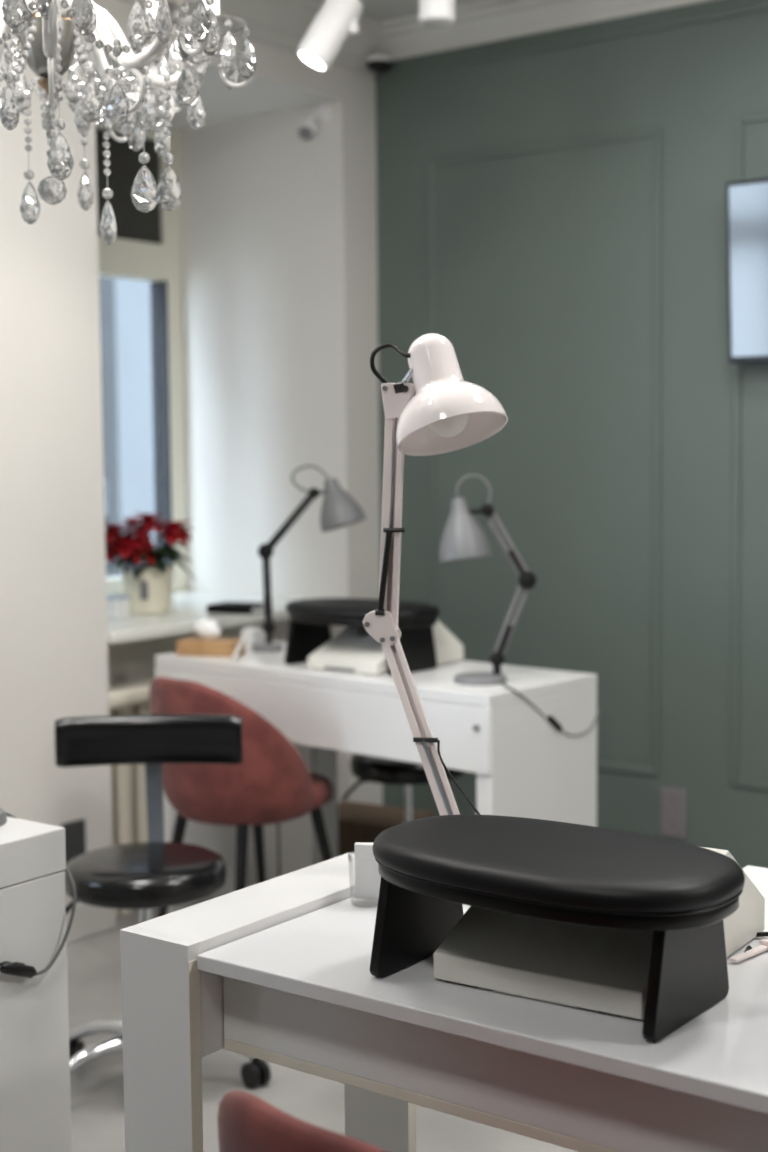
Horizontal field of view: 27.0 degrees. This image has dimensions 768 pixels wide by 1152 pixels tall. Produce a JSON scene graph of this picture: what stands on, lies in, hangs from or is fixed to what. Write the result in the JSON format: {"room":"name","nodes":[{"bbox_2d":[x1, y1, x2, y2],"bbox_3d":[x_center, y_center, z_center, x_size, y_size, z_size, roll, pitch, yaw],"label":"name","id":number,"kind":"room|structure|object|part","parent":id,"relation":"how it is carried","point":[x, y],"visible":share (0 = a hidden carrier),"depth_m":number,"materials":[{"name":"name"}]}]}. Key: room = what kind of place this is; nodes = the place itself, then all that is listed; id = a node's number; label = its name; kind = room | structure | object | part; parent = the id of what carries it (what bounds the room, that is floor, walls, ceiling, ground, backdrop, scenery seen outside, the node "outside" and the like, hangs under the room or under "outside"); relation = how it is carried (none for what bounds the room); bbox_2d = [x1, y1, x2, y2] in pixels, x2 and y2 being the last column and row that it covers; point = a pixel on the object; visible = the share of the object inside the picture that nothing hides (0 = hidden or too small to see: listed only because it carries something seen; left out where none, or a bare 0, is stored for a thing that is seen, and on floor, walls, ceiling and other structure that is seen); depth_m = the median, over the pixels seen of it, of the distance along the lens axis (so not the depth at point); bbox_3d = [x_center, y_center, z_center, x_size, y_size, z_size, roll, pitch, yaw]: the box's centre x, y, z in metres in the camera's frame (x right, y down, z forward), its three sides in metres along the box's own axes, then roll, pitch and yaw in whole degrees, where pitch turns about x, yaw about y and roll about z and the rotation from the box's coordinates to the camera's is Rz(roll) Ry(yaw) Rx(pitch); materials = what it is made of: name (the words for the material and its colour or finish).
{"room":"salon","nodes":[
{"label":"salon","id":0,"kind":"room"},
{"bbox_2d":[0,0,382,906],"bbox_3d":[-2.648,-0.195,2.549,0.800,2.700,7.740,3,6,37],"label":"wall","id":1,"kind":"structure","parent":0,"point":[278,227],"depth_m":5.25,"materials":[{"name":"white paint"}]},
{"bbox_2d":[61,819,85,870],"bbox_3d":[-0.844,0.743,4.357,0.012,0.150,0.082,3,6,37],"label":"wall socket","id":2,"kind":"object","parent":1,"relation":"attached to","point":[75,831],"visible":0.5,"depth_m":4.35,"materials":[{"name":"black plastic"}]},
{"bbox_2d":[69,853,80,860],"bbox_3d":[-0.839,0.780,4.357,0.002,0.052,0.052,3,6,37],"label":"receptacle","id":3,"kind":"object","parent":2,"relation":"attached to","point":[71,855],"depth_m":4.35,"materials":[{"name":"black plastic"}]},
{"bbox_2d":[68,826,82,844],"bbox_3d":[-0.840,0.705,4.351,0.002,0.052,0.052,3,6,37],"label":"receptacle","id":4,"kind":"object","parent":2,"relation":"attached to","point":[75,833],"depth_m":4.35,"materials":[{"name":"black plastic"}]},
{"bbox_2d":[66,903,116,943],"bbox_3d":[-2.626,1.153,1.983,0.014,0.100,6.275,3,6,37],"label":"baseboard","id":5,"kind":"structure","parent":1,"relation":"attached to","point":[88,920],"depth_m":4.40,"materials":[{"name":"paint"}]},
{"bbox_2d":[95,114,186,595],"bbox_3d":[-1.064,-0.719,5.259,0.078,1.633,1.085,3,6,37],"label":"window","id":6,"kind":"structure","parent":1,"relation":"in","point":[146,246],"depth_m":5.60,"materials":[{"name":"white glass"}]},
{"bbox_2d":[95,128,160,243],"bbox_3d":[-1.061,-1.301,5.206,0.012,0.355,0.927,3,6,37],"label":"blind","id":7,"kind":"object","parent":6,"relation":"attached to","point":[134,226],"depth_m":5.44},
{"bbox_2d":[107,591,305,643],"bbox_3d":[-0.729,0.122,5.081,0.755,0.032,1.081,3,6,37],"label":"windowsill","id":8,"kind":"structure","parent":1,"relation":"attached to","point":[189,608],"depth_m":4.84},
{"bbox_2d":[121,565,173,613],"bbox_3d":[-0.735,0.041,4.988,0.164,0.143,0.164,3,6,37],"label":"pot","id":9,"kind":"object","parent":8,"relation":"on","point":[151,593],"depth_m":4.92,"materials":[{"name":"beige ceramic"}]},
{"bbox_2d":[105,512,194,613],"bbox_3d":[-0.741,-0.041,4.976,0.287,0.309,0.286,1,5,16],"label":"poinsettia","id":10,"kind":"object","parent":8,"relation":"on","point":[149,588],"visible":0.97,"depth_m":4.92,"materials":[{"name":"red plant"}]},
{"bbox_2d":[207,602,263,613],"bbox_3d":[-0.451,0.099,4.971,0.160,0.024,0.120,2,5,25],"label":"notebook","id":11,"kind":"object","parent":8,"relation":"on","point":[223,607],"visible":0.9,"depth_m":4.93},
{"bbox_2d":[125,0,375,74],"bbox_3d":[-2.274,-1.417,2.289,0.012,0.040,7.540,3,6,37],"label":"trim","id":12,"kind":"structure","parent":1,"relation":"attached to","point":[258,33],"depth_m":4.91,"materials":[{"name":"paint"}]},
{"bbox_2d":[188,0,381,59],"bbox_3d":[-2.234,-1.483,2.253,0.115,0.095,7.540,3,6,37],"label":"trim","id":13,"kind":"structure","parent":1,"relation":"attached to","point":[293,18],"depth_m":4.89,"materials":[{"name":"paint"}]},
{"bbox_2d":[298,102,332,139],"bbox_3d":[-0.228,-1.479,5.197,0.113,0.125,0.060,-3,5,-27],"label":"security camera","id":14,"kind":"object","parent":1,"relation":"attached to","point":[308,126],"visible":1,"depth_m":5.18,"materials":[{"name":"white plastic"}]},
{"bbox_2d":[67,908,577,1151],"bbox_3d":[-0.303,1.307,1.021,6.700,0.100,7.890,3,6,37],"label":"floor","id":15,"kind":"structure","parent":0,"point":[93,962],"depth_m":3.33,"materials":[{"name":"white tile"}]},
{"bbox_2d":[0,817,71,1151],"bbox_3d":[-1.074,0.753,2.603,1.170,0.770,0.440,3,6,37],"label":"cabinet","id":16,"kind":"object","parent":15,"relation":"on","point":[35,1097],"visible":1,"depth_m":2.37,"materials":[{"name":"white laminate"}]},
{"bbox_2d":[0,808,76,977],"bbox_3d":[-0.748,0.392,2.473,0.558,0.904,0.250,3,6,37],"label":"cable","id":17,"kind":"object","parent":16,"relation":"attached to","point":[16,968],"visible":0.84,"depth_m":2.37,"materials":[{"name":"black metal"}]},
{"bbox_2d":[0,961,36,977],"bbox_3d":[-0.532,0.572,2.323,0.018,0.036,0.067,3,6,37],"label":"switch","id":18,"kind":"object","parent":17,"relation":"attached to","point":[16,968],"depth_m":2.31,"materials":[{"name":"black plastic"}]},
{"bbox_2d":[109,680,151,915],"bbox_3d":[-0.541,0.622,4.923,0.095,0.655,0.982,3,6,37],"label":"radiator","id":19,"kind":"object","parent":15,"relation":"on","point":[136,695],"visible":0.07,"depth_m":4.63,"materials":[{"name":"white metal"}]},
{"bbox_2d":[55,714,270,1088],"bbox_3d":[-0.514,0.692,3.339,0.462,0.765,0.484,3,6,37],"label":"stool","id":20,"kind":"object","parent":15,"relation":"on","point":[154,873],"visible":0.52,"depth_m":3.40,"materials":[{"name":"black leather"}]},
{"bbox_3d":[-0.617,0.692,3.325,0.144,0.066,0.011,-1,5,0],"label":"height lever","id":21,"kind":"part","parent":20,"relation":"part of","materials":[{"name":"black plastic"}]},
{"bbox_3d":[-0.495,0.614,3.319,0.336,0.067,0.336,3,6,37],"label":"seat","id":22,"kind":"part","parent":20,"relation":"part of","materials":[{"name":"black leather"}]},
{"bbox_3d":[-0.502,0.353,3.442,0.396,0.106,0.073,-1,5,-2],"label":"backrest","id":23,"kind":"part","parent":20,"relation":"part of","materials":[{"name":"black leather"}]},
{"bbox_2d":[149,677,333,916],"bbox_3d":[-0.350,0.625,4.097,0.436,0.780,0.486,4,6,45],"label":"velvet chair","id":24,"kind":"object","parent":15,"relation":"on","point":[273,784],"visible":0.73,"depth_m":3.90,"materials":[{"name":"red fabric"}]},
{"bbox_3d":[-0.552,0.802,4.106,0.117,0.429,0.031,-1,5,-8],"label":"leg","id":25,"kind":"part","parent":24,"relation":"part of","materials":[{"name":"black metal"}]},
{"bbox_3d":[-0.414,0.424,4.018,0.436,0.374,0.312,4,6,45],"label":"backrest","id":26,"kind":"part","parent":24,"relation":"part of","materials":[{"name":"fabric"}]},
{"bbox_3d":[-0.355,0.816,3.908,0.032,0.430,0.118,0,5,12],"label":"leg","id":27,"kind":"part","parent":24,"relation":"part of","materials":[{"name":"black metal"}]},
{"bbox_3d":[-0.331,0.783,4.324,0.032,0.430,0.118,0,5,12],"label":"leg","id":28,"kind":"part","parent":24,"relation":"part of","materials":[{"name":"black metal"}]},
{"bbox_3d":[-0.134,0.796,4.126,0.117,0.429,0.031,-1,5,-8],"label":"leg","id":29,"kind":"part","parent":24,"relation":"part of","materials":[{"name":"black metal"}]},
{"bbox_3d":[-0.328,0.557,4.114,0.367,0.065,0.421,4,6,45],"label":"seat","id":30,"kind":"part","parent":24,"relation":"part of","materials":[{"name":"fabric"}]},
{"bbox_2d":[217,1090,387,1151],"bbox_3d":[0.090,0.824,1.518,0.436,0.780,0.486,4,6,45],"label":"velvet chair","id":31,"kind":"object","parent":15,"relation":"on","point":[246,1122],"visible":1,"depth_m":1.34,"materials":[{"name":"red fabric"}]},
{"bbox_2d":[155,641,596,913],"bbox_3d":[-0.053,0.615,4.223,1.172,0.770,0.445,3,6,42],"label":"desk","id":32,"kind":"object","parent":15,"relation":"on","point":[524,767],"visible":0.56,"depth_m":3.93,"materials":[{"name":"white laminate"}]},
{"bbox_3d":[-0.468,0.604,4.605,0.045,0.740,0.428,3,6,42],"label":"panel","id":33,"kind":"part","parent":32,"relation":"part of","materials":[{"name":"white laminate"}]},
{"bbox_2d":[176,619,244,656],"bbox_3d":[-0.478,0.168,4.419,0.170,0.099,0.090,1,5,19],"label":"tissue box","id":34,"kind":"object","parent":32,"relation":"on","point":[207,643],"visible":0.98,"depth_m":4.39,"materials":[{"name":"brown wood"}]},
{"bbox_2d":[230,627,251,659],"bbox_3d":[-0.390,0.183,4.373,0.012,0.070,0.191,0,5,10],"label":"file","id":35,"kind":"object","parent":32,"relation":"on","point":[248,630],"visible":1,"depth_m":4.37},
{"bbox_2d":[241,628,265,649],"bbox_3d":[-0.370,0.178,4.547,0.045,0.056,0.062,3,6,42],"label":"tip box","id":36,"kind":"object","parent":32,"relation":"on","point":[256,635],"visible":0.6,"depth_m":4.53,"materials":[{"name":"white plastic"}]},
{"bbox_3d":[-0.370,0.153,4.545,0.045,0.006,0.062,3,6,42],"label":"lid","id":37,"kind":"part","parent":36,"relation":"part of","materials":[{"name":"white plastic"}]},
{"bbox_2d":[253,465,365,652],"bbox_3d":[-0.209,-0.052,4.495,0.327,0.520,0.132,-2,5,-13],"label":"desk lamp","id":38,"kind":"object","parent":32,"relation":"on","point":[339,509],"visible":1,"depth_m":4.49,"materials":[{"name":"black metal"}]},
{"bbox_3d":[-0.329,0.037,4.507,0.022,0.215,0.042,-2,5,-16],"label":"arm","id":39,"kind":"part","parent":38,"relation":"part of","materials":[{"name":"black metal"}]},
{"bbox_3d":[-0.324,0.171,4.500,0.020,0.055,0.024,-1,5,-8],"label":"post","id":40,"kind":"part","parent":38,"relation":"part of","materials":[{"name":"black metal"}]},
{"bbox_3d":[-0.265,-0.152,4.511,0.155,0.177,0.012,-1,5,-5],"label":"arm","id":41,"kind":"part","parent":38,"relation":"part of","materials":[{"name":"black metal"}]},
{"bbox_3d":[-0.115,-0.200,4.508,0.132,0.155,0.131,3,6,37],"label":"lamp shade","id":42,"kind":"part","parent":38,"relation":"part of","materials":[{"name":"grey metal"}]},
{"bbox_3d":[-0.191,0.353,4.050,1.168,0.153,0.020,3,6,42],"label":"drawer","id":43,"kind":"part","parent":32,"relation":"part of","materials":[{"name":"white laminate"}]},
{"bbox_2d":[284,598,439,674],"bbox_3d":[-0.058,0.151,4.137,0.440,0.168,0.254,3,6,40],"label":"armrest","id":44,"kind":"object","parent":32,"relation":"on","point":[311,619],"visible":0.84,"depth_m":4.06,"materials":[{"name":"black leather"}]},
{"bbox_3d":[-0.199,0.167,4.257,0.014,0.119,0.183,3,6,40],"label":"leg","id":45,"kind":"part","parent":44,"relation":"part of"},
{"bbox_2d":[286,598,439,620],"bbox_3d":[-0.058,0.083,4.132,0.440,0.032,0.254,3,6,40],"label":"cushion","id":46,"kind":"object","parent":44,"relation":"on","point":[313,609],"depth_m":4.05,"materials":[{"name":"black leather"}]},
{"bbox_3d":[0.073,0.182,4.032,0.014,0.119,0.183,3,6,40],"label":"leg","id":47,"kind":"part","parent":44,"relation":"part of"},
{"bbox_2d":[308,620,463,675],"bbox_3d":[0.006,0.169,4.171,0.235,0.126,0.358,3,6,40],"label":"collector","id":48,"kind":"object","parent":32,"relation":"on","point":[353,649],"visible":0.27,"depth_m":4.10,"materials":[{"name":"white plastic"}]},
{"bbox_2d":[440,474,605,736],"bbox_3d":[0.329,0.075,3.911,0.273,0.649,0.394,3,6,37],"label":"desk lamp","id":49,"kind":"object","parent":32,"relation":"on","point":[463,538],"visible":1,"depth_m":3.84,"materials":[{"name":"black metal"}]},
{"bbox_3d":[0.195,-0.109,3.845,0.125,0.157,0.124,3,6,37],"label":"lamp shade","id":50,"kind":"part","parent":49,"relation":"part of","materials":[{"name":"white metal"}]},
{"bbox_3d":[0.272,0.221,3.853,0.019,0.045,0.022,-1,5,-8],"label":"post","id":51,"kind":"part","parent":49,"relation":"part of","materials":[{"name":"black metal"}]},
{"bbox_3d":[0.296,-0.075,3.853,0.120,0.183,0.013,0,5,8],"label":"arm","id":52,"kind":"part","parent":49,"relation":"part of","materials":[{"name":"grey paint"}]},
{"bbox_3d":[0.308,0.104,3.854,0.101,0.198,0.014,-1,5,-11],"label":"arm","id":53,"kind":"part","parent":49,"relation":"part of","materials":[{"name":"grey paint"}]},
{"bbox_3d":[0.392,0.319,3.889,0.098,0.165,0.396,3,6,41],"label":"power cord","id":54,"kind":"part","parent":49,"relation":"part of","materials":[{"name":"black plastic"}]},
{"bbox_2d":[548,715,561,731],"bbox_3d":[0.409,0.354,3.842,0.018,0.045,0.056,4,6,43],"label":"switch","id":55,"kind":"object","parent":49,"relation":"attached to","point":[551,719],"depth_m":3.83,"materials":[{"name":"black plastic"}]},
{"bbox_3d":[0.374,0.655,3.857,0.045,0.740,0.428,3,6,42],"label":"panel","id":56,"kind":"part","parent":32,"relation":"part of","materials":[{"name":"white laminate"}]},
{"bbox_2d":[338,800,433,855],"bbox_3d":[-0.047,0.844,5.112,0.340,0.174,0.242,2,5,31],"label":"storage box","id":57,"kind":"object","parent":15,"relation":"on","point":[357,821],"visible":0.41,"depth_m":5.02,"materials":[{"name":"brown cardboard"}]},
{"bbox_2d":[342,753,465,823],"bbox_3d":[0.090,0.734,4.621,0.477,0.467,0.478,3,6,37],"label":"stool","id":58,"kind":"object","parent":15,"relation":"on","point":[366,768],"visible":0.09,"depth_m":4.48,"materials":[{"name":"black leather"}]},
{"bbox_3d":[-0.050,0.613,4.609,0.144,0.066,0.011,-1,5,0],"label":"height lever","id":59,"kind":"part","parent":58,"relation":"part of","materials":[{"name":"black plastic"}]},
{"bbox_3d":[0.071,0.535,4.604,0.336,0.067,0.336,3,6,37],"label":"seat","id":60,"kind":"part","parent":58,"relation":"part of","materials":[{"name":"black leather"}]},
{"bbox_2d":[120,852,767,1151],"bbox_3d":[0.296,0.809,1.762,1.183,0.763,0.445,3,6,37],"label":"desk","id":61,"kind":"object","parent":15,"relation":"on","point":[275,970],"visible":0.65,"depth_m":1.76,"materials":[{"name":"white laminate"}]},
{"bbox_3d":[-0.261,0.803,1.911,0.111,0.763,0.018,3,6,37],"label":"leg","id":62,"kind":"part","parent":61,"relation":"part of","materials":[{"name":"white laminate"}]},
{"bbox_2d":[348,854,352,903],"bbox_3d":[-0.020,0.388,2.050,0.052,0.064,0.052,3,6,37],"label":"drinking glass","id":63,"kind":"object","parent":61,"relation":"on","point":[349,854],"visible":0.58,"depth_m":2.04,"materials":[{"name":"clear glass"}]},
{"bbox_2d":[354,842,380,898],"bbox_3d":[-0.020,0.377,2.049,0.034,0.071,0.012,0,5,5],"label":"stack","id":64,"kind":"object","parent":63,"relation":"in","point":[367,876],"visible":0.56,"depth_m":2.04,"materials":[{"name":"white paper"}]},
{"bbox_3d":[-0.006,0.774,2.252,0.111,0.763,0.018,3,6,37],"label":"leg","id":65,"kind":"part","parent":61,"relation":"part of","materials":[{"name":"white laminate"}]},
{"bbox_3d":[0.294,0.561,1.742,0.958,0.013,0.333,3,6,37],"label":"under panel","id":66,"kind":"part","parent":61,"relation":"part of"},
{"bbox_2d":[363,333,507,815],"bbox_3d":[0.085,0.141,2.164,0.180,0.937,0.194,-3,5,-25],"label":"desk lamp","id":67,"kind":"object","parent":61,"relation":"attached to","point":[447,412],"visible":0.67,"depth_m":2.17,"materials":[{"name":"white metal"}]},
{"bbox_3d":[-0.005,0.072,2.187,0.050,0.049,0.003,0,5,10],"label":"elbow plate","id":68,"kind":"part","parent":67,"relation":"part of","materials":[{"name":"white paint"}]},
{"bbox_3d":[-0.001,0.070,2.209,0.050,0.049,0.003,0,5,10],"label":"elbow plate","id":69,"kind":"part","parent":67,"relation":"part of","materials":[{"name":"white paint"}]},
{"bbox_3d":[0.013,-0.289,2.176,0.066,0.058,0.017,2,5,25],"label":"power cord","id":70,"kind":"part","parent":67,"relation":"part of","materials":[{"name":"black plastic"}]},
{"bbox_3d":[0.011,-0.075,2.192,0.037,0.300,0.031,0,5,10],"label":"arm","id":71,"kind":"part","parent":67,"relation":"part of","materials":[{"name":"white paint"}]},
{"bbox_3d":[0.014,-0.139,2.178,0.020,0.153,0.005,-5,6,-42],"label":"spring rod","id":72,"kind":"part","parent":67,"relation":"part of","materials":[{"name":"metal"}]},
{"bbox_3d":[0.018,-0.238,2.174,0.044,0.048,0.003,0,5,10],"label":"head plate","id":73,"kind":"part","parent":67,"relation":"part of","materials":[{"name":"white paint"}]},
{"bbox_3d":[0.022,-0.240,2.196,0.044,0.048,0.003,0,5,10],"label":"head plate","id":74,"kind":"part","parent":67,"relation":"part of","materials":[{"name":"white paint"}]},
{"bbox_3d":[0.054,0.223,2.157,0.028,0.286,0.170,-5,6,-43],"label":"arm","id":75,"kind":"part","parent":67,"relation":"part of","materials":[{"name":"white paint"}]},
{"bbox_3d":[0.086,-0.224,2.153,0.057,0.074,0.056,3,6,37],"label":"light bulb","id":76,"kind":"part","parent":67,"relation":"part of","materials":[{"name":"white glass"}]},
{"bbox_3d":[0.090,-0.244,2.145,0.147,0.166,0.152,3,6,37],"label":"lamp shade","id":77,"kind":"part","parent":67,"relation":"part of","materials":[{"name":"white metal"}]},
{"bbox_3d":[0.137,0.417,2.127,0.137,0.392,0.042,0,5,11],"label":"power cord","id":78,"kind":"part","parent":67,"relation":"part of","materials":[{"name":"black plastic"}]},
{"bbox_2d":[369,814,744,1041],"bbox_3d":[0.179,0.364,1.716,0.416,0.158,0.240,3,6,37],"label":"armrest","id":79,"kind":"object","parent":61,"relation":"on","point":[683,893],"visible":0.96,"depth_m":1.64,"materials":[{"name":"black leather"}]},
{"bbox_3d":[0.040,0.381,1.821,0.014,0.112,0.173,3,6,37],"label":"leg","id":80,"kind":"part","parent":79,"relation":"part of","materials":[{"name":"black wood"}]},
{"bbox_2d":[372,814,744,912],"bbox_3d":[0.179,0.300,1.710,0.416,0.030,0.240,3,6,37],"label":"cushion","id":81,"kind":"object","parent":79,"relation":"on","point":[509,863],"depth_m":1.64,"materials":[{"name":"black leather"}]},
{"bbox_3d":[0.308,0.394,1.623,0.014,0.112,0.173,3,6,37],"label":"leg","id":82,"kind":"part","parent":79,"relation":"part of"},
{"bbox_2d":[433,846,764,1019],"bbox_3d":[0.254,0.372,1.826,0.247,0.126,0.356,2,5,33],"label":"collector","id":83,"kind":"object","parent":61,"relation":"on","point":[602,970],"visible":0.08,"depth_m":1.71,"materials":[{"name":"white plastic"}]},
{"bbox_3d":[0.245,0.434,1.817,0.097,0.002,0.317,2,5,33],"label":"plate","id":84,"kind":"part","parent":83,"relation":"part of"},
{"bbox_2d":[730,939,767,962],"bbox_3d":[0.451,0.427,1.830,0.130,0.011,0.061,-1,5,-6],"label":"holder","id":85,"kind":"object","parent":61,"relation":"on","point":[749,952],"visible":1,"depth_m":1.82,"materials":[{"name":"white paint"}]},
{"bbox_3d":[0.478,0.424,1.833,0.092,0.005,0.042,3,6,37],"label":"plate","id":86,"kind":"part","parent":85,"relation":"part of","materials":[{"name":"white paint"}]},
{"bbox_2d":[755,932,767,936],"bbox_3d":[0.530,0.428,1.807,0.027,0.010,0.277,-5,6,-45],"label":"power cable","id":87,"kind":"object","parent":61,"relation":"on","point":[759,934],"visible":0.59,"depth_m":1.89,"materials":[{"name":"black plastic"}]},
{"bbox_2d":[742,865,767,938],"bbox_3d":[0.699,0.803,2.068,0.620,0.720,0.330,3,6,37],"label":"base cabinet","id":88,"kind":"object","parent":15,"relation":"on","point":[758,876],"visible":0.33,"depth_m":2.25,"materials":[{"name":"white laminate"}]},
{"bbox_2d":[321,0,482,21],"bbox_3d":[-0.330,-1.484,0.800,6.700,0.100,7.890,3,6,37],"label":"ceiling","id":89,"kind":"structure","parent":0,"point":[381,10],"depth_m":4.98,"materials":[{"name":"paint"}]},
{"bbox_2d":[0,0,256,244],"bbox_3d":[-0.495,-1.026,2.329,0.567,1.051,0.567,-4,5,-33],"label":"crystal chandelier","id":90,"kind":"object","parent":89,"relation":"hanging from","point":[47,32],"visible":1,"depth_m":2.32,"materials":[{"name":"clear glass"}]},
{"bbox_3d":[-0.608,-0.787,2.423,0.224,0.121,0.019,2,5,33],"label":"glass arm","id":91,"kind":"part","parent":90,"relation":"part of"},
{"bbox_3d":[-0.567,-0.773,2.234,0.019,0.121,0.224,2,5,33],"label":"glass arm","id":92,"kind":"part","parent":90,"relation":"part of"},
{"bbox_3d":[-0.492,-0.770,2.349,0.093,0.077,0.093,3,6,37],"label":"lamp shade","id":93,"kind":"part","parent":90,"relation":"part of","materials":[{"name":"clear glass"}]},
{"bbox_3d":[-0.464,-0.772,2.215,0.019,0.121,0.224,-2,5,-12],"label":"glass arm","id":94,"kind":"part","parent":90,"relation":"part of"},
{"bbox_3d":[-0.377,-0.778,2.274,0.224,0.121,0.019,2,5,33],"label":"glass arm","id":95,"kind":"part","parent":90,"relation":"part of"},
{"bbox_3d":[-0.418,-0.792,2.463,0.019,0.121,0.224,2,5,33],"label":"glass arm","id":96,"kind":"part","parent":90,"relation":"part of"},
{"bbox_3d":[-0.358,-0.786,2.377,0.224,0.121,0.019,-2,5,-12],"label":"glass arm","id":97,"kind":"part","parent":90,"relation":"part of"},
{"bbox_2d":[297,0,362,70],"bbox_3d":[-0.122,-1.478,3.997,0.194,0.420,0.104,-1,5,-5],"label":"track spotlight","id":98,"kind":"object","parent":89,"relation":"hanging from","point":[335,20],"visible":1,"depth_m":3.97,"materials":[{"name":"white metal"}]},
{"bbox_2d":[365,55,391,72],"bbox_3d":[-0.017,-1.666,5.219,0.088,0.048,0.088,3,6,37],"label":"camera","id":99,"kind":"object","parent":89,"relation":"hanging from","point":[375,63],"visible":1,"depth_m":5.19,"materials":[{"name":"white plastic"}]},
{"bbox_2d":[419,0,455,25],"bbox_3d":[0.153,-1.535,3.971,0.146,0.308,0.096,3,6,37],"label":"track spotlight","id":100,"kind":"object","parent":89,"relation":"hanging from","point":[431,12],"visible":1,"depth_m":3.96,"materials":[{"name":"white metal"}]},
{"bbox_2d":[376,0,767,867],"bbox_3d":[1.994,-0.356,4.004,6.700,2.700,0.150,3,6,37],"label":"wall","id":101,"kind":"structure","parent":0,"point":[543,261],"depth_m":4.89,"materials":[{"name":"green paint"}]},
{"bbox_2d":[377,0,709,60],"bbox_3d":[2.203,-1.630,3.572,5.650,0.095,0.115,3,6,37],"label":"trim","id":102,"kind":"structure","parent":101,"relation":"attached to","point":[485,21],"depth_m":4.95,"materials":[{"name":"paint"}]},
{"bbox_2d":[426,126,661,775],"bbox_3d":[0.485,-0.374,5.029,0.847,1.941,0.009,3,6,37],"label":"trim","id":103,"kind":"structure","parent":101,"relation":"attached to","point":[654,131],"depth_m":4.84,"materials":[{"name":"green paint"}]},
{"bbox_2d":[374,1,767,79],"bbox_3d":[2.234,-1.543,3.620,5.650,0.022,0.012,3,6,37],"label":"trim","id":104,"kind":"structure","parent":101,"relation":"attached to","point":[759,6],"depth_m":4.83,"materials":[{"name":"green paint"}]},
{"bbox_2d":[660,787,686,838],"bbox_3d":[0.873,0.716,4.832,0.085,0.150,0.012,3,6,37],"label":"wall socket","id":105,"kind":"object","parent":101,"relation":"attached to","point":[673,801],"visible":1,"depth_m":4.83,"materials":[{"name":"grey plastic"}]},
{"bbox_2d":[664,817,679,833],"bbox_3d":[0.871,0.753,4.830,0.052,0.052,0.002,3,6,37],"label":"receptacle","id":106,"kind":"object","parent":105,"relation":"attached to","point":[671,824],"depth_m":4.83,"materials":[{"name":"grey plastic"}]},
{"bbox_2d":[665,792,679,809],"bbox_3d":[0.870,0.678,4.825,0.052,0.052,0.002,3,6,37],"label":"receptacle","id":107,"kind":"object","parent":105,"relation":"attached to","point":[672,799],"depth_m":4.82,"materials":[{"name":"grey plastic"}]},
{"bbox_2d":[726,178,767,363],"bbox_3d":[1.348,-0.838,4.278,0.890,0.505,0.116,3,6,37],"label":"television","id":108,"kind":"object","parent":101,"relation":"attached to","point":[747,200],"visible":1,"depth_m":4.47,"materials":[{"name":"black plastic"}]},
{"bbox_2d":[730,110,767,790],"bbox_3d":[1.438,-0.327,4.322,1.067,1.941,0.009,3,6,37],"label":"trim","id":109,"kind":"structure","parent":101,"relation":"attached to","point":[740,120],"depth_m":4.64,"materials":[{"name":"green paint"}]},
{"label":"outside","id":110,"kind":"structure","parent":0,"visible":0},
{"bbox_3d":[-5.771,3.740,9.638,11.550,0.200,36.000,3,6,37],"label":"paving","id":111,"kind":"object","parent":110,"visible":0},
{"bbox_2d":[99,276,155,577],"bbox_3d":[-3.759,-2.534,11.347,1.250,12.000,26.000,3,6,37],"label":"window pane","id":112,"kind":"structure","parent":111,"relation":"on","point":[125,304],"depth_m":12.71,"materials":[{"name":"clear glass"}]}
]}

